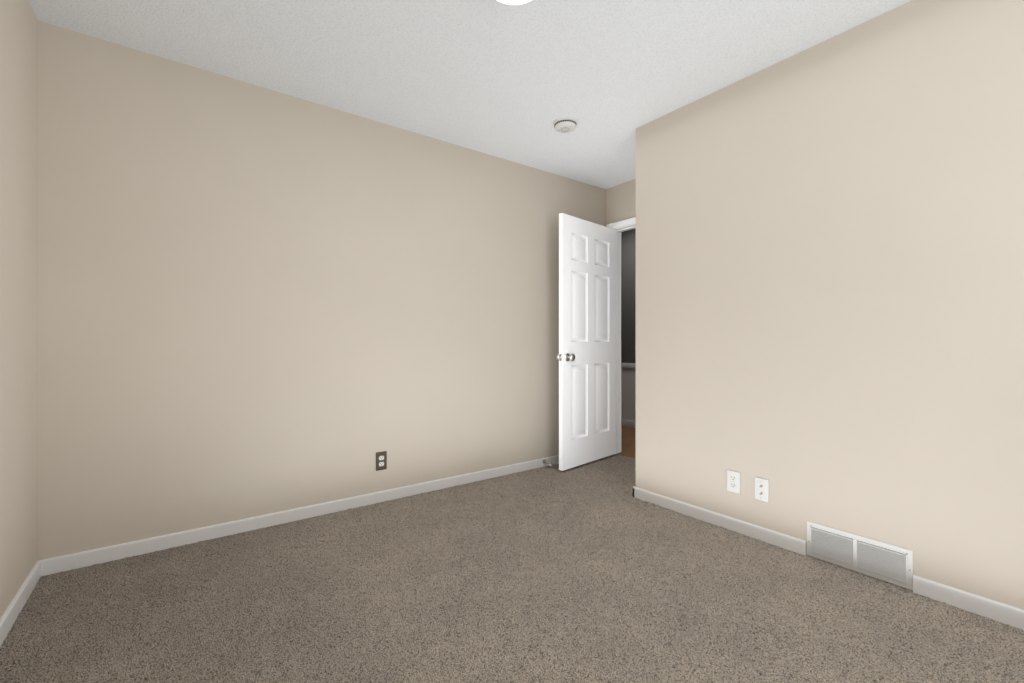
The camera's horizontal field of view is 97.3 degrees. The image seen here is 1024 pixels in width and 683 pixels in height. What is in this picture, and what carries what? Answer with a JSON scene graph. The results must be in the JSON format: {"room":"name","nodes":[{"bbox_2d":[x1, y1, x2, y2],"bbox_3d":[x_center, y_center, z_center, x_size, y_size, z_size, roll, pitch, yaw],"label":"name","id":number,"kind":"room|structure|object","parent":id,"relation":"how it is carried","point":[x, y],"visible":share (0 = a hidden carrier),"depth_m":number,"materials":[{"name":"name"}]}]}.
{"room":"empty bedroom","nodes":[
{"label":"empty bedroom","id":0,"kind":"room"},
{"bbox_2d":[0,0,37,618],"bbox_3d":[-1.060,-0.190,0.508,0.115,2.440,3.810,0,0,-37],"label":"wall","id":1,"kind":"structure","parent":0,"point":[18,290],"depth_m":1.74,"materials":[{"name":"beige paint"}]},
{"bbox_2d":[0,561,40,646],"bbox_3d":[-1.009,0.996,0.546,0.013,0.068,3.580,0,0,-37],"label":"baseboard","id":2,"kind":"structure","parent":1,"relation":"attached to","point":[14,609],"depth_m":1.71,"materials":[{"name":"white wood"}]},
{"bbox_2d":[38,21,605,559],"bbox_3d":[-0.640,-0.190,3.123,3.910,2.440,0.115,0,0,-37],"label":"wall","id":3,"kind":"structure","parent":0,"point":[254,301],"depth_m":2.49,"materials":[{"name":"beige paint"}]},
{"bbox_2d":[38,455,558,575],"bbox_3d":[-0.602,0.996,3.071,3.680,0.068,0.013,0,0,-37],"label":"baseboard","id":4,"kind":"structure","parent":3,"relation":"attached to","point":[54,565],"depth_m":2.48,"materials":[{"name":"white wood"}]},
{"bbox_2d":[376,451,386,470],"bbox_3d":[-0.840,0.768,2.898,0.071,0.116,0.008,0,0,-37],"label":"electrical outlet","id":5,"kind":"object","parent":3,"relation":"attached to","point":[381,460],"visible":1,"depth_m":2.90,"materials":[{"name":"brown plastic"}]},
{"bbox_2d":[29,0,910,188],"bbox_3d":[0.257,-1.470,2.893,5.075,0.120,6.065,0,0,-37],"label":"ceiling","id":6,"kind":"structure","parent":0,"point":[512,83],"depth_m":2.20,"materials":[{"name":"white paint"}]},
{"bbox_2d":[496,0,531,4],"bbox_3d":[0.009,-1.358,1.714,0.258,0.104,0.258,0,0,-37],"label":"dome ceiling light","id":7,"kind":"object","parent":6,"relation":"attached to","point":[513,2],"visible":1,"depth_m":1.79,"materials":[{"name":"white glass"}]},
{"bbox_2d":[553,117,577,132],"bbox_3d":[0.345,-1.389,2.909,0.159,0.042,0.159,0,0,-37],"label":"smoke detector","id":8,"kind":"object","parent":6,"relation":"attached to","point":[565,124],"visible":1,"depth_m":2.87,"materials":[{"name":"white plastic"}]},
{"bbox_2d":[0,454,1023,682],"bbox_3d":[0.471,1.030,1.647,3.741,0.021,3.620,0,0,-37],"label":"floor","id":9,"kind":"structure","parent":0,"point":[595,571],"depth_m":1.74,"materials":[{"name":"beige carpet"}]},
{"bbox_2d":[606,179,635,226],"bbox_3d":[1.192,-0.190,3.838,0.115,2.440,0.925,0,0,-37],"label":"wall","id":10,"kind":"structure","parent":0,"point":[620,202],"depth_m":4.03,"materials":[{"name":"beige paint"}]},
{"bbox_2d":[607,217,635,453],"bbox_3d":[1.197,-0.023,3.832,0.147,2.106,0.902,0,0,-37],"label":"door frame","id":11,"kind":"structure","parent":10,"relation":"attached to","point":[618,334],"depth_m":4.13,"materials":[{"name":"white wood"}]},
{"bbox_2d":[556,213,615,470],"bbox_3d":[0.657,0.003,3.818,0.792,2.022,0.167,0,0,-45],"label":"door","id":12,"kind":"structure","parent":11,"relation":"attached to","point":[586,356],"depth_m":3.77,"materials":[{"name":"white wood"}]},
{"bbox_2d":[617,426,635,458],"bbox_3d":[1.240,1.034,4.787,1.235,0.016,4.030,0,0,-37],"label":"floor","id":13,"kind":"structure","parent":0,"point":[628,441],"depth_m":4.58,"materials":[{"name":"brown wood"}]},
{"bbox_2d":[621,228,635,420],"bbox_3d":[1.689,-0.190,5.121,0.115,2.440,4.030,0,0,-37],"label":"wall","id":14,"kind":"structure","parent":0,"point":[628,320],"depth_m":5.40,"materials":[{"name":"grey paint"}]},
{"bbox_2d":[621,363,635,427],"bbox_3d":[1.635,0.645,5.081,0.020,0.770,3.800,0,0,-37],"label":"trim","id":15,"kind":"structure","parent":14,"relation":"attached to","point":[628,423],"depth_m":5.39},
{"bbox_2d":[636,0,1023,609],"bbox_3d":[1.993,-0.190,2.131,0.868,2.440,2.770,0,0,-37],"label":"wall","id":16,"kind":"structure","parent":0,"point":[829,282],"depth_m":2.02,"materials":[{"name":"beige paint"}]},
{"bbox_2d":[633,486,805,555],"bbox_3d":[1.110,0.996,2.580,0.013,0.068,1.022,0,0,-37],"label":"baseboard","id":17,"kind":"structure","parent":16,"relation":"attached to","point":[785,541],"depth_m":2.48,"materials":[{"name":"white wood"}]},
{"bbox_2d":[727,470,739,493],"bbox_3d":[1.206,0.764,2.455,0.008,0.116,0.071,0,0,-37],"label":"outlet plate","id":18,"kind":"object","parent":16,"relation":"attached to","point":[733,481],"depth_m":2.45,"materials":[{"name":"white plastic"}]},
{"bbox_2d":[754,477,768,501],"bbox_3d":[1.290,0.768,2.334,0.018,0.116,0.071,0,0,-37],"label":"outlet plate","id":19,"kind":"object","parent":16,"relation":"attached to","point":[761,489],"visible":1,"depth_m":2.33,"materials":[{"name":"white plastic"}]},
{"bbox_2d":[807,521,912,589],"bbox_3d":[1.532,0.945,2.011,0.014,0.163,0.390,0,0,-37],"label":"air vent","id":20,"kind":"object","parent":16,"relation":"in","point":[889,563],"visible":1,"depth_m":1.99,"materials":[{"name":"white metal"}]},
{"bbox_2d":[913,575,1023,629],"bbox_3d":[2.024,0.996,1.351,0.013,0.068,1.252,0,0,-37],"label":"baseboard","id":21,"kind":"structure","parent":16,"relation":"attached to","point":[984,607],"depth_m":1.72,"materials":[{"name":"white wood"}]}
]}

